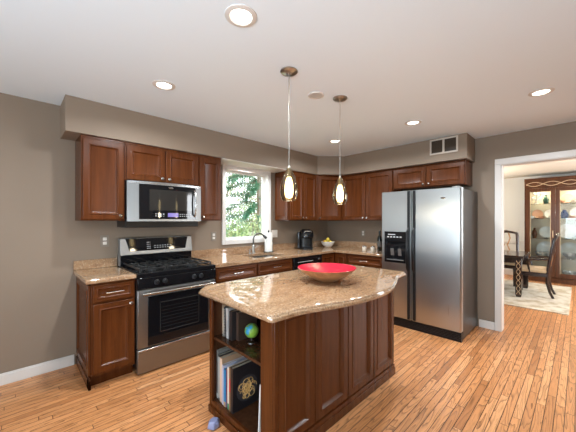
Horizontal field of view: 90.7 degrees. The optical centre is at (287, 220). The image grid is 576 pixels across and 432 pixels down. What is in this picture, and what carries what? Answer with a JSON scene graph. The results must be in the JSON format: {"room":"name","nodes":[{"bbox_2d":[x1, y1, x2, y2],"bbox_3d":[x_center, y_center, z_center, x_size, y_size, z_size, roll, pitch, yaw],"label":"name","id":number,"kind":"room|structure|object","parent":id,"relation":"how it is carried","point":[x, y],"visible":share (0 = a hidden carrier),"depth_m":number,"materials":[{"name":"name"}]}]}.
{"room":"kitchen","nodes":[
{"label":"kitchen","id":0,"kind":"room"},
{"bbox_2d":[0,93,327,373],"bbox_3d":[-1.841,0.154,3.009,7.365,2.440,0.140,0,0,-44],"label":"wall","id":1,"kind":"structure","parent":0,"point":[41,238],"depth_m":2.56,"materials":[{"name":"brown paint"}]},
{"bbox_2d":[0,355,73,385],"bbox_3d":[-3.229,1.325,1.546,3.333,0.097,0.014,0,0,-44],"label":"baseboard","id":2,"kind":"structure","parent":1,"relation":"attached to","point":[34,370],"depth_m":2.51,"materials":[{"name":"grey"}]},
{"bbox_2d":[73,257,116,269],"bbox_3d":[-1.908,0.428,2.828,0.366,0.088,0.020,0,0,-44],"label":"backsplash","id":3,"kind":"structure","parent":1,"relation":"attached to","point":[104,262],"depth_m":2.81,"materials":[{"name":"brown stone"}]},
{"bbox_2d":[75,134,124,220],"bbox_3d":[-1.788,-0.379,2.711,0.345,0.761,0.359,0,0,-44],"label":"upper cabinet","id":4,"kind":"object","parent":1,"relation":"attached to","point":[99,162],"visible":1,"depth_m":2.61,"materials":[{"name":"brown wood"}]},
{"bbox_2d":[100,235,108,246],"bbox_3d":[-1.859,0.209,2.885,0.076,0.116,0.008,0,0,-44],"label":"wall outlet","id":5,"kind":"object","parent":1,"relation":"attached to","point":[104,239],"visible":1,"depth_m":2.88,"materials":[{"name":"white plastic"}]},
{"bbox_2d":[125,142,198,185],"bbox_3d":[-1.392,-0.574,3.096,0.757,0.371,0.359,0,0,-44],"label":"upper cabinet","id":6,"kind":"object","parent":1,"relation":"attached to","point":[142,162],"visible":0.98,"depth_m":2.95,"materials":[{"name":"brown wood"}]},
{"bbox_2d":[117,180,200,227],"bbox_3d":[-1.363,-0.157,3.067,0.755,0.455,0.439,0,0,-44],"label":"microwave","id":7,"kind":"object","parent":6,"relation":"attached to","point":[147,204],"visible":0.98,"depth_m":2.88,"materials":[{"name":"silver metal"}]},
{"bbox_2d":[198,155,220,220],"bbox_3d":[-1.014,-0.379,3.464,0.293,0.761,0.359,0,0,-44],"label":"upper cabinet","id":8,"kind":"object","parent":1,"relation":"attached to","point":[209,168],"visible":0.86,"depth_m":3.36,"materials":[{"name":"brown wood"}]},
{"bbox_2d":[211,232,215,240],"bbox_3d":[-0.978,0.209,3.745,0.076,0.116,0.008,0,0,-44],"label":"wall outlet","id":9,"kind":"object","parent":1,"relation":"attached to","point":[213,234],"visible":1,"depth_m":3.74,"materials":[{"name":"white plastic"}]},
{"bbox_2d":[222,164,270,244],"bbox_3d":[-0.629,-0.212,4.174,0.858,1.083,0.161,0,0,-44],"label":"window","id":10,"kind":"structure","parent":1,"relation":"in","point":[265,176],"depth_m":4.23,"materials":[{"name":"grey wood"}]},
{"bbox_2d":[221,158,286,172],"bbox_3d":[-0.500,-0.755,3.983,1.145,0.007,0.333,0,0,-44],"label":"trim","id":11,"kind":"structure","parent":1,"relation":"attached to","point":[224,161],"depth_m":3.89,"materials":[{"name":"grey"}]},
{"bbox_2d":[272,230,276,236],"bbox_3d":[-0.211,0.209,4.492,0.122,0.116,0.009,0,0,-44],"label":"switch plate","id":12,"kind":"object","parent":1,"relation":"attached to","point":[274,232],"visible":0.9,"depth_m":4.49,"materials":[{"name":"beige plastic"}]},
{"bbox_2d":[191,240,376,257],"bbox_3d":[0.272,0.423,3.953,2.776,0.098,1.453,0,0,-44],"label":"backsplash","id":13,"kind":"structure","parent":1,"relation":"attached to","point":[261,248],"depth_m":4.25,"materials":[{"name":"brown stone"}]},
{"bbox_2d":[275,171,315,220],"bbox_3d":[0.139,-0.379,4.589,0.653,0.761,0.359,0,0,-44],"label":"upper cabinet","id":14,"kind":"object","parent":1,"relation":"attached to","point":[302,205],"visible":0.93,"depth_m":4.44,"materials":[{"name":"brown wood"}]},
{"bbox_2d":[316,175,341,220],"bbox_3d":[0.695,-0.379,4.999,0.711,0.761,0.547,0,0,-44],"label":"upper cabinet","id":15,"kind":"object","parent":1,"relation":"attached to","point":[328,208],"visible":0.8,"depth_m":4.77,"materials":[{"name":"brown wood"}]},
{"bbox_2d":[60,94,474,175],"bbox_3d":[0.165,-0.912,3.178,4.015,0.305,2.415,0,0,-44],"label":"soffit","id":16,"kind":"structure","parent":0,"point":[78,116],"depth_m":3.43,"materials":[{"name":"brown paint"}]},
{"bbox_2d":[430,135,457,154],"bbox_3d":[1.985,-0.956,3.631,0.007,0.200,0.330,0,0,-44],"label":"air vent","id":17,"kind":"object","parent":16,"relation":"attached to","point":[441,146],"visible":1,"depth_m":3.62,"materials":[{"name":"white metal"}]},
{"bbox_2d":[0,0,575,178],"bbox_3d":[1.630,-1.126,2.733,12.150,0.120,7.300,0,0,-44],"label":"ceiling","id":18,"kind":"structure","parent":0,"point":[455,67],"depth_m":1.96,"materials":[{"name":"white paint"}]},
{"bbox_2d":[152,80,174,89],"bbox_3d":[-0.976,-1.061,2.237,0.168,0.008,0.168,0,0,-44],"label":"recessed light","id":19,"kind":"object","parent":18,"relation":"in","point":[160,84],"visible":1,"depth_m":2.23,"materials":[{"name":"white"}]},
{"bbox_2d":[225,4,256,27],"bbox_3d":[-0.245,-1.061,1.482,0.168,0.008,0.168,0,0,-44],"label":"recessed light","id":20,"kind":"object","parent":18,"relation":"in","point":[239,15],"visible":1,"depth_m":1.48,"materials":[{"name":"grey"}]},
{"bbox_2d":[280,66,297,197],"bbox_3d":[0.007,-0.603,2.028,0.130,0.925,0.130,0,0,-44],"label":"pendant lamp","id":21,"kind":"object","parent":18,"relation":"hanging from","point":[288,71],"visible":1,"depth_m":2.01,"materials":[{"name":"white glass"}]},
{"bbox_2d":[287,166,290,176],"bbox_3d":[0.007,-0.350,2.028,0.030,0.081,0.030,0,0,-44],"label":"socket","id":22,"kind":"object","parent":21,"relation":"attached to","point":[288,169],"depth_m":2.02,"materials":[{"name":"gold metal"}]},
{"bbox_2d":[308,92,323,98],"bbox_3d":[0.238,-1.060,2.416,0.136,0.009,0.136,0,0,-44],"label":"ceiling speaker","id":23,"kind":"object","parent":18,"relation":"attached to","point":[313,95],"visible":1,"depth_m":2.41,"materials":[{"name":"grey plastic"}]},
{"bbox_2d":[310,93,321,98],"bbox_3d":[0.238,-1.062,2.416,0.109,0.007,0.109,0,0,-44],"label":"grille","id":24,"kind":"object","parent":23,"relation":"attached to","point":[312,95],"depth_m":2.41,"materials":[{"name":"grey plastic"}]},
{"bbox_2d":[329,139,340,142],"bbox_3d":[0.630,-1.061,3.814,0.168,0.008,0.168,0,0,-44],"label":"recessed light","id":25,"kind":"object","parent":18,"relation":"in","point":[333,140],"visible":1,"depth_m":3.81,"materials":[{"name":"white"}]},
{"bbox_2d":[333,95,346,201],"bbox_3d":[0.453,-0.603,2.475,0.130,0.925,0.130,0,0,-44],"label":"pendant lamp","id":26,"kind":"object","parent":18,"relation":"hanging from","point":[339,98],"visible":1,"depth_m":2.46,"materials":[{"name":"white glass"}]},
{"bbox_2d":[338,175,341,184],"bbox_3d":[0.453,-0.350,2.475,0.030,0.081,0.030,0,0,-44],"label":"socket","id":27,"kind":"object","parent":26,"relation":"attached to","point":[339,180],"depth_m":2.47,"materials":[{"name":"gold metal"}]},
{"bbox_2d":[405,120,421,124],"bbox_3d":[1.361,-1.061,3.094,0.168,0.008,0.168,0,0,-44],"label":"recessed light","id":28,"kind":"object","parent":18,"relation":"in","point":[412,122],"visible":1,"depth_m":3.09,"materials":[{"name":"white"}]},
{"bbox_2d":[528,87,554,96],"bbox_3d":[2.100,-1.061,2.359,0.168,0.008,0.168,0,0,-44],"label":"recessed light","id":29,"kind":"object","parent":18,"relation":"in","point":[543,91],"visible":1,"depth_m":2.35,"materials":[{"name":"white"}]},
{"bbox_2d":[0,274,575,431],"bbox_3d":[1.631,1.424,2.804,12.050,0.100,7.200,0,0,-44],"label":"floor","id":30,"kind":"structure","parent":0,"point":[521,377],"depth_m":2.28,"materials":[{"name":"brown wood"}]},
{"bbox_2d":[76,276,134,390],"bbox_3d":[-1.680,0.942,2.605,0.348,0.864,0.660,0,0,-44],"label":"base cabinet","id":31,"kind":"object","parent":30,"relation":"on","point":[105,312],"visible":0.93,"depth_m":2.41,"materials":[{"name":"brown wood"}]},
{"bbox_2d":[73,257,135,284],"bbox_3d":[-1.689,0.447,2.603,0.366,0.125,0.648,0,0,-44],"label":"countertop","id":32,"kind":"structure","parent":31,"relation":"on","point":[92,271],"depth_m":2.63,"materials":[{"name":"brown stone"}]},
{"bbox_2d":[118,235,215,374],"bbox_3d":[-1.246,0.778,2.964,0.764,1.192,0.694,0,0,-44],"label":"range","id":33,"kind":"object","parent":30,"relation":"on","point":[172,320],"visible":0.94,"depth_m":2.77,"materials":[{"name":"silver metal"}]},
{"bbox_2d":[118,259,214,278],"bbox_3d":[-1.267,0.489,2.985,0.764,0.040,0.635,0,0,-44],"label":"cooktop","id":34,"kind":"object","parent":33,"relation":"in","point":[156,273],"depth_m":2.80,"materials":[{"name":"black metal"}]},
{"bbox_2d":[207,417,219,429],"bbox_3d":[-0.495,1.351,1.896,0.081,0.045,0.085,0,0,23],"label":"packet","id":35,"kind":"object","parent":30,"relation":"on","point":[214,423],"visible":1,"depth_m":1.87,"materials":[{"name":"blue plastic"}]},
{"bbox_2d":[213,263,256,283],"bbox_3d":[-0.786,0.942,3.476,0.576,0.864,0.660,0,0,-44],"label":"base cabinet","id":36,"kind":"object","parent":30,"relation":"on","point":[236,272],"visible":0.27,"depth_m":3.25,"materials":[{"name":"brown wood"}]},
{"bbox_2d":[253,255,291,276],"bbox_3d":[-0.360,0.942,3.893,0.612,0.864,0.660,0,0,-44],"label":"base cabinet","id":37,"kind":"object","parent":30,"relation":"on","point":[282,265],"visible":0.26,"depth_m":3.65,"materials":[{"name":"brown wood"}]},
{"bbox_2d":[191,240,381,267],"bbox_3d":[0.272,0.442,3.953,2.777,0.135,1.453,0,0,-44],"label":"countertop","id":38,"kind":"structure","parent":37,"relation":"on","point":[220,257],"depth_m":4.07,"materials":[{"name":"brown stone"}]},
{"bbox_2d":[251,233,266,252],"bbox_3d":[-0.417,0.324,4.125,0.231,0.296,0.072,0,0,-13],"label":"faucet","id":39,"kind":"object","parent":38,"relation":"on","point":[263,235],"visible":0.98,"depth_m":4.09,"materials":[{"name":"silver metal"}]},
{"bbox_2d":[254,255,273,257],"bbox_3d":[-0.336,0.592,3.904,0.530,0.164,0.390,0,0,-44],"label":"sink","id":40,"kind":"object","parent":38,"relation":"in","point":[263,255],"visible":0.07,"depth_m":4.15,"materials":[{"name":"grey metal"}]},
{"bbox_2d":[264,230,272,252],"bbox_3d":[-0.292,0.307,4.260,0.150,0.330,0.150,0,0,-44],"label":"paper towel holder","id":41,"kind":"object","parent":38,"relation":"on","point":[269,241],"visible":0.98,"depth_m":4.21,"materials":[{"name":"white paper"}]},
{"bbox_2d":[297,229,312,249],"bbox_3d":[0.287,0.308,4.671,0.255,0.328,0.311,0,0,-4],"label":"coffee maker","id":42,"kind":"object","parent":38,"relation":"on","point":[305,236],"visible":1,"depth_m":4.68,"materials":[{"name":"black plastic"}]},
{"bbox_2d":[302,247,312,249],"bbox_3d":[0.314,0.455,4.610,0.170,0.035,0.134,0,0,-4],"label":"drip tray","id":43,"kind":"object","parent":42,"relation":"on","point":[303,248],"depth_m":4.55,"materials":[{"name":"black plastic"}]},
{"bbox_2d":[321,241,334,246],"bbox_3d":[0.708,0.422,5.047,0.244,0.100,0.244,0,0,-44],"label":"fruit bowl","id":44,"kind":"object","parent":38,"relation":"on","point":[325,244],"visible":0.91,"depth_m":4.97,"materials":[{"name":"white ceramic"}]},
{"bbox_2d":[377,231,381,250],"bbox_3d":[1.428,0.317,4.429,0.073,0.312,0.073,0,0,-44],"label":"bottle","id":45,"kind":"object","parent":38,"relation":"on","point":[379,239],"visible":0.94,"depth_m":4.40,"materials":[{"name":"clear glass"}]},
{"bbox_2d":[208,290,394,431],"bbox_3d":[0.194,0.940,2.300,1.449,0.869,0.719,0,0,-44],"label":"base cabinet","id":46,"kind":"object","parent":30,"relation":"on","point":[317,367],"visible":0.57,"depth_m":1.89,"materials":[{"name":"brown wood"}]},
{"bbox_2d":[217,346,230,397],"bbox_3d":[-0.426,1.116,2.145,0.236,0.345,0.028,0,0,-44],"label":"book","id":47,"kind":"object","parent":46,"relation":"in","point":[221,350],"visible":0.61,"depth_m":2.06,"materials":[{"name":"grey paper"}]},
{"bbox_2d":[222,304,225,333],"bbox_3d":[-0.401,0.730,2.158,0.201,0.215,0.045,0,0,-44],"label":"book","id":48,"kind":"object","parent":46,"relation":"on","point":[223,305],"visible":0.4,"depth_m":2.10,"materials":[{"name":"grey paper"}]},
{"bbox_2d":[224,368,226,406],"bbox_3d":[-0.366,1.161,2.040,0.206,0.255,0.026,0,0,-44],"label":"book","id":49,"kind":"object","parent":46,"relation":"in","point":[225,368],"visible":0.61,"depth_m":1.97,"materials":[{"name":"blue paper"}]},
{"bbox_2d":[223,306,228,336],"bbox_3d":[-0.389,0.730,2.108,0.214,0.215,0.022,0,0,-44],"label":"book","id":50,"kind":"object","parent":46,"relation":"on","point":[225,307],"visible":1,"depth_m":2.04,"materials":[{"name":"black paper"}]},
{"bbox_2d":[218,349,234,399],"bbox_3d":[-0.412,1.126,2.119,0.231,0.325,0.026,0,0,-44],"label":"book","id":51,"kind":"object","parent":46,"relation":"in","point":[231,350],"visible":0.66,"depth_m":2.04,"materials":[{"name":"white paper"}]},
{"bbox_2d":[226,369,226,406],"bbox_3d":[-0.345,1.157,2.029,0.210,0.262,0.015,0,0,-44],"label":"book","id":52,"kind":"object","parent":46,"relation":"in","point":[226,369],"visible":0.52,"depth_m":1.96,"materials":[{"name":"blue paper"}]},
{"bbox_2d":[226,307,234,338],"bbox_3d":[-0.362,0.731,2.090,0.201,0.213,0.031,0,0,-44],"label":"book","id":53,"kind":"object","parent":46,"relation":"on","point":[228,309],"visible":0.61,"depth_m":2.02,"materials":[{"name":"grey paper"}]},
{"bbox_2d":[220,352,241,402],"bbox_3d":[-0.389,1.131,2.097,0.241,0.315,0.032,0,0,-44],"label":"book","id":54,"kind":"object","parent":46,"relation":"in","point":[229,357],"visible":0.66,"depth_m":2.03,"materials":[{"name":"beige paper"}]},
{"bbox_2d":[229,309,238,340],"bbox_3d":[-0.341,0.737,2.047,0.170,0.200,0.034,0,0,-44],"label":"book","id":55,"kind":"object","parent":46,"relation":"on","point":[232,314],"visible":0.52,"depth_m":1.99,"materials":[{"name":"black paper"}]},
{"bbox_2d":[222,356,246,404],"bbox_3d":[-0.381,1.151,2.063,0.210,0.275,0.022,0,0,-44],"label":"book","id":56,"kind":"object","parent":46,"relation":"in","point":[242,358],"visible":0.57,"depth_m":2.00,"materials":[{"name":"grey paper"}]},
{"bbox_2d":[227,359,247,409],"bbox_3d":[-0.332,1.146,2.015,0.216,0.285,0.020,0,0,-44],"label":"book","id":57,"kind":"object","parent":46,"relation":"in","point":[245,359],"visible":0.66,"depth_m":1.95,"materials":[{"name":"beige paper"}]},
{"bbox_2d":[214,331,260,365],"bbox_3d":[-0.228,0.848,1.952,0.298,0.020,0.590,0,0,-44],"label":"shelf","id":58,"kind":"object","parent":46,"relation":"attached to","point":[252,352],"depth_m":1.89,"materials":[{"name":"brown wood"}]},
{"bbox_2d":[229,359,248,410],"bbox_3d":[-0.316,1.143,1.999,0.221,0.290,0.018,0,0,-44],"label":"book","id":59,"kind":"object","parent":46,"relation":"in","point":[248,359],"visible":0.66,"depth_m":1.92,"materials":[{"name":"brown paper"}]},
{"bbox_2d":[230,360,260,413],"bbox_3d":[-0.286,1.139,1.988,0.250,0.298,0.034,0,0,-44],"label":"book","id":60,"kind":"object","parent":46,"relation":"in","point":[245,377],"visible":1,"depth_m":1.96,"materials":[{"name":"black paper"}]},
{"bbox_2d":[237,374,256,400],"bbox_3d":[-0.282,1.158,1.973,0.176,0.176,0.001,0,0,-44],"label":"picture","id":61,"kind":"object","parent":60,"relation":"attached to","point":[246,383],"depth_m":1.97,"materials":[{"name":"brown"}]},
{"bbox_2d":[236,311,256,340],"bbox_3d":[-0.295,0.740,2.036,0.160,0.195,0.030,0,0,-44],"label":"book","id":62,"kind":"object","parent":46,"relation":"on","point":[243,319],"visible":0.71,"depth_m":1.99,"materials":[{"name":"brown paper"}]},
{"bbox_2d":[245,323,258,343],"bbox_3d":[-0.250,0.774,1.961,0.098,0.127,0.098,0,0,-44],"label":"globe","id":63,"kind":"object","parent":46,"relation":"on","point":[251,330],"visible":1,"depth_m":1.93,"materials":[{"name":"multicoloured plastic"}]},
{"bbox_2d":[258,384,260,431],"bbox_3d":[-0.092,1.131,1.765,0.220,0.315,0.026,0,0,-44],"label":"magazine","id":64,"kind":"object","parent":46,"relation":"in","point":[259,416],"visible":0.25,"depth_m":1.69,"materials":[{"name":"white paper"}]},
{"bbox_2d":[199,264,405,322],"bbox_3d":[0.272,0.484,2.208,1.671,0.040,0.980,0,0,-44],"label":"countertop","id":65,"kind":"structure","parent":46,"relation":"on","point":[271,298],"depth_m":1.83,"materials":[{"name":"brown stone"}]},
{"bbox_2d":[298,263,356,282],"bbox_3d":[0.297,0.410,2.181,0.448,0.106,0.448,0,0,-44],"label":"bowl","id":66,"kind":"object","parent":65,"relation":"on","point":[322,272],"visible":1,"depth_m":2.22,"materials":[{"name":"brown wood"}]},
{"bbox_2d":[292,254,321,269],"bbox_3d":[0.089,0.944,4.313,0.608,0.860,0.628,0,0,-44],"label":"dishwasher","id":67,"kind":"object","parent":30,"relation":"on","point":[297,261],"visible":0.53,"depth_m":4.05,"materials":[{"name":"black plastic"}]},
{"bbox_2d":[321,252,346,263],"bbox_3d":[0.714,0.942,4.803,0.958,0.864,0.855,0,0,-44],"label":"base cabinet","id":68,"kind":"object","parent":30,"relation":"on","point":[341,258],"visible":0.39,"depth_m":4.46,"materials":[{"name":"brown wood"}]},
{"bbox_2d":[347,254,381,268],"bbox_3d":[1.332,0.942,4.387,0.656,0.864,0.600,0,0,-44],"label":"base cabinet","id":69,"kind":"object","parent":30,"relation":"on","point":[352,259],"visible":0.18,"depth_m":4.17,"materials":[{"name":"brown wood"}]},
{"bbox_2d":[382,186,477,342],"bbox_3d":[1.838,0.492,3.745,0.809,1.764,0.952,0,0,-44],"label":"refrigerator","id":70,"kind":"object","parent":30,"relation":"on","point":[430,236],"visible":0.95,"depth_m":3.44,"materials":[{"name":"grey metal"}]},
{"bbox_2d":[504,279,571,314],"bbox_3d":[3.857,1.368,6.050,2.430,0.011,3.060,0,0,-44],"label":"rug","id":71,"kind":"object","parent":30,"relation":"on","point":[536,297],"visible":0.44,"depth_m":4.96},
{"bbox_2d":[504,230,518,286],"bbox_3d":[4.716,0.792,6.203,0.598,1.155,0.486,0,0,-44],"label":"dining chair","id":72,"kind":"object","parent":71,"relation":"on","point":[509,265],"visible":0.2,"depth_m":6.16,"materials":[{"name":"black wood"}]},
{"bbox_2d":[504,262,514,265],"bbox_3d":[4.668,0.893,6.156,0.440,0.074,0.470,0,0,-44],"label":"cushion","id":73,"kind":"object","parent":72,"relation":"on","point":[505,263],"depth_m":5.92,"materials":[{"name":"beige fabric"}]},
{"bbox_2d":[504,250,529,296],"bbox_3d":[3.776,0.994,6.083,1.060,0.735,2.060,0,0,-44],"label":"dining table","id":74,"kind":"object","parent":71,"relation":"on","point":[519,258],"visible":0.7,"depth_m":5.09,"materials":[{"name":"black wood"}]},
{"bbox_2d":[522,233,560,298],"bbox_3d":[4.612,0.792,5.240,0.542,1.155,0.598,0,0,-44],"label":"armchair","id":75,"kind":"object","parent":71,"relation":"on","point":[530,270],"visible":0.88,"depth_m":5.07,"materials":[{"name":"black wood"}]},
{"bbox_2d":[522,265,546,272],"bbox_3d":[4.565,0.893,5.288,0.470,0.074,0.440,0,0,-44],"label":"cushion","id":76,"kind":"object","parent":75,"relation":"on","point":[525,268],"depth_m":5.15,"materials":[{"name":"beige fabric"}]},
{"bbox_2d":[524,175,575,285],"bbox_3d":[6.183,0.209,6.199,0.511,2.330,1.565,0,0,-44],"label":"china cabinet","id":77,"kind":"object","parent":30,"relation":"on","point":[554,188],"visible":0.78,"depth_m":6.40,"materials":[{"name":"brown wood"}]},
{"bbox_2d":[532,227,536,237],"bbox_3d":[5.752,0.286,6.634,0.100,0.244,0.100,0,0,-44],"label":"vase","id":78,"kind":"object","parent":77,"relation":"on","point":[534,232],"visible":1,"depth_m":6.61,"materials":[{"name":"brown ceramic"}]},
{"bbox_2d":[531,193,541,203],"bbox_3d":[5.751,-0.517,6.578,0.100,0.270,0.185,0,0,-44],"label":"figurine","id":79,"kind":"object","parent":77,"relation":"on","point":[535,194],"visible":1,"depth_m":6.57,"materials":[{"name":"white ceramic"}]},
{"bbox_2d":[532,210,542,218],"bbox_3d":[5.904,-0.148,6.726,0.085,0.213,0.200,0,0,-44],"label":"plate","id":80,"kind":"object","parent":77,"relation":"on","point":[536,213],"visible":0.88,"depth_m":6.72,"materials":[{"name":"brown ceramic"}]},
{"bbox_2d":[535,251,549,255],"bbox_3d":[5.850,0.773,6.534,0.269,0.130,0.269,0,0,-44],"label":"crystal bowl","id":81,"kind":"object","parent":77,"relation":"on","point":[539,253],"visible":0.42,"depth_m":6.48,"materials":[{"name":"white"}]},
{"bbox_2d":[536,241,549,255],"bbox_3d":[6.008,0.663,6.618,0.087,0.351,0.340,0,0,-44],"label":"plate","id":82,"kind":"object","parent":77,"relation":"on","point":[542,246],"visible":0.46,"depth_m":6.65,"materials":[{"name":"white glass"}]},
{"bbox_2d":[539,226,549,237],"bbox_3d":[5.994,0.272,6.590,0.085,0.272,0.260,0,0,-44],"label":"plate","id":83,"kind":"object","parent":77,"relation":"on","point":[544,231],"visible":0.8,"depth_m":6.61,"materials":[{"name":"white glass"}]},
{"bbox_2d":[543,195,548,203],"bbox_3d":[5.892,-0.484,6.491,0.110,0.204,0.110,0,0,-44],"label":"vase","id":84,"kind":"object","parent":77,"relation":"on","point":[545,199],"visible":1,"depth_m":6.46,"materials":[{"name":"green glass"}]},
{"bbox_2d":[544,210,549,217],"bbox_3d":[6.057,-0.148,6.569,0.085,0.213,0.200,0,0,-44],"label":"plate","id":85,"kind":"object","parent":77,"relation":"on","point":[547,212],"visible":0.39,"depth_m":6.60,"materials":[{"name":"white ceramic"}]},
{"bbox_2d":[560,209,568,218],"bbox_3d":[6.101,-0.144,6.276,0.150,0.204,0.150,0,0,-44],"label":"vase","id":86,"kind":"object","parent":77,"relation":"on","point":[564,214],"visible":0.99,"depth_m":6.24,"materials":[{"name":"blue ceramic"}]},
{"bbox_2d":[561,194,572,203],"bbox_3d":[6.253,-0.488,6.368,0.085,0.213,0.200,0,0,-44],"label":"plate","id":87,"kind":"object","parent":77,"relation":"on","point":[567,197],"visible":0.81,"depth_m":6.37,"materials":[{"name":"beige ceramic"}]},
{"bbox_2d":[560,224,575,238],"bbox_3d":[6.231,0.243,6.347,0.085,0.331,0.320,0,0,-44],"label":"plate","id":88,"kind":"object","parent":77,"relation":"on","point":[567,231],"visible":0.88,"depth_m":6.34,"materials":[{"name":"white ceramic"}]},
{"bbox_2d":[560,242,575,255],"bbox_3d":[6.280,0.663,6.339,0.087,0.351,0.340,0,0,-44],"label":"plate","id":89,"kind":"object","parent":77,"relation":"on","point":[569,246],"visible":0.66,"depth_m":6.36,"materials":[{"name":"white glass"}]},
{"bbox_2d":[562,252,575,258],"bbox_3d":[6.171,0.773,6.205,0.269,0.130,0.269,0,0,-44],"label":"crystal bowl","id":90,"kind":"object","parent":77,"relation":"on","point":[569,255],"visible":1,"depth_m":6.15,"materials":[{"name":"white"}]},
{"bbox_2d":[562,270,575,274],"bbox_3d":[6.171,1.183,6.205,0.290,0.140,0.290,0,0,-44],"label":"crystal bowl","id":91,"kind":"object","parent":77,"relation":"in","point":[563,271],"visible":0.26,"depth_m":6.20,"materials":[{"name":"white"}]},
{"bbox_2d":[570,207,575,218],"bbox_3d":[6.343,-0.168,6.233,0.085,0.252,0.240,0,0,-44],"label":"plate","id":92,"kind":"object","parent":77,"relation":"on","point":[573,210],"visible":0.92,"depth_m":6.28,"materials":[{"name":"white ceramic"}]},
{"bbox_2d":[328,121,575,325],"bbox_3d":[2.931,0.154,3.304,0.120,2.440,6.100,0,0,-44],"label":"wall","id":93,"kind":"structure","parent":0,"point":[559,137],"depth_m":3.61,"materials":[{"name":"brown paint"}]},
{"bbox_2d":[342,169,396,220],"bbox_3d":[1.330,-0.379,4.601,0.359,0.761,0.903,0,0,-44],"label":"upper cabinet","id":94,"kind":"object","parent":93,"relation":"attached to","point":[362,200],"visible":0.88,"depth_m":4.51,"materials":[{"name":"brown wood"}]},
{"bbox_2d":[393,159,471,190],"bbox_3d":[1.971,-0.604,3.943,0.359,0.311,0.930,0,0,-44],"label":"upper cabinet","id":95,"kind":"object","parent":93,"relation":"attached to","point":[448,174],"visible":0.99,"depth_m":3.77,"materials":[{"name":"brown wood"}]},
{"bbox_2d":[479,319,494,329],"bbox_3d":[2.529,1.325,3.619,0.014,0.097,0.167,0,0,-44],"label":"baseboard","id":96,"kind":"structure","parent":93,"relation":"attached to","point":[482,323],"depth_m":3.61,"materials":[{"name":"grey wood"}]},
{"bbox_2d":[495,149,575,331],"bbox_3d":[3.224,0.306,3.002,0.158,2.135,1.684,0,0,-44],"label":"door frame","id":97,"kind":"structure","parent":93,"relation":"in","point":[500,164],"depth_m":3.51,"materials":[{"name":"white wood"}]},
{"bbox_2d":[504,173,575,269],"bbox_3d":[5.909,0.154,6.975,0.100,2.440,7.200,0,0,-44],"label":"wall","id":98,"kind":"structure","parent":0,"point":[514,188],"depth_m":7.12,"materials":[{"name":"white paint"}]},
{"bbox_2d":[504,269,512,274],"bbox_3d":[5.870,1.309,6.930,0.017,0.130,6.990,0,0,-44],"label":"baseboard","id":99,"kind":"structure","parent":98,"relation":"attached to","point":[506,271],"depth_m":7.21,"materials":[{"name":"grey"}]},
{"bbox_2d":[504,240,524,243],"bbox_3d":[5.867,0.539,6.928,0.024,0.070,6.990,0,0,-44],"label":"chair rail","id":100,"kind":"object","parent":98,"relation":"attached to","point":[505,241],"depth_m":7.13,"materials":[{"name":"white wood"}]},
{"label":"outside","id":101,"kind":"structure","parent":0,"visible":0},
{"bbox_3d":[-9.225,1.974,23.784,40.000,0.200,39.800,0,0,-44],"label":"ground","id":102,"kind":"structure","parent":101,"visible":0},
{"bbox_2d":[226,221,255,236],"bbox_3d":[-1.262,0.932,7.262,1.201,1.891,1.212,0,0,-44],"label":"shrub","id":103,"kind":"object","parent":102,"relation":"on","point":[237,233],"visible":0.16,"depth_m":7.20,"materials":[{"name":"green plant"}]},
{"bbox_2d":[226,205,255,236],"bbox_3d":[-1.923,0.580,12.863,1.906,2.594,1.911,0,0,-44],"label":"shrub","id":104,"kind":"object","parent":102,"relation":"on","point":[227,205],"visible":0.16,"depth_m":12.69,"materials":[{"name":"green plant"}]},
{"bbox_2d":[226,173,256,233],"bbox_3d":[-3.099,-0.953,16.366,5.405,5.652,5.464,0,0,-44],"label":"shrub","id":105,"kind":"object","parent":102,"relation":"on","point":[240,188],"visible":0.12,"depth_m":15.20,"materials":[{"name":"green plant"}]},
{"bbox_2d":[226,173,260,236],"bbox_3d":[-1.096,-1.395,10.507,3.753,6.541,3.814,0,0,11],"label":"pine tree","id":106,"kind":"object","parent":102,"relation":"on","point":[254,184],"visible":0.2,"depth_m":10.35,"materials":[{"name":"green plant"}]},
{"bbox_2d":[240,216,260,236],"bbox_3d":[-0.815,0.836,8.377,1.580,2.084,1.588,0,0,-44],"label":"shrub","id":107,"kind":"object","parent":102,"relation":"on","point":[252,228],"visible":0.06,"depth_m":8.22,"materials":[{"name":"green plant"}]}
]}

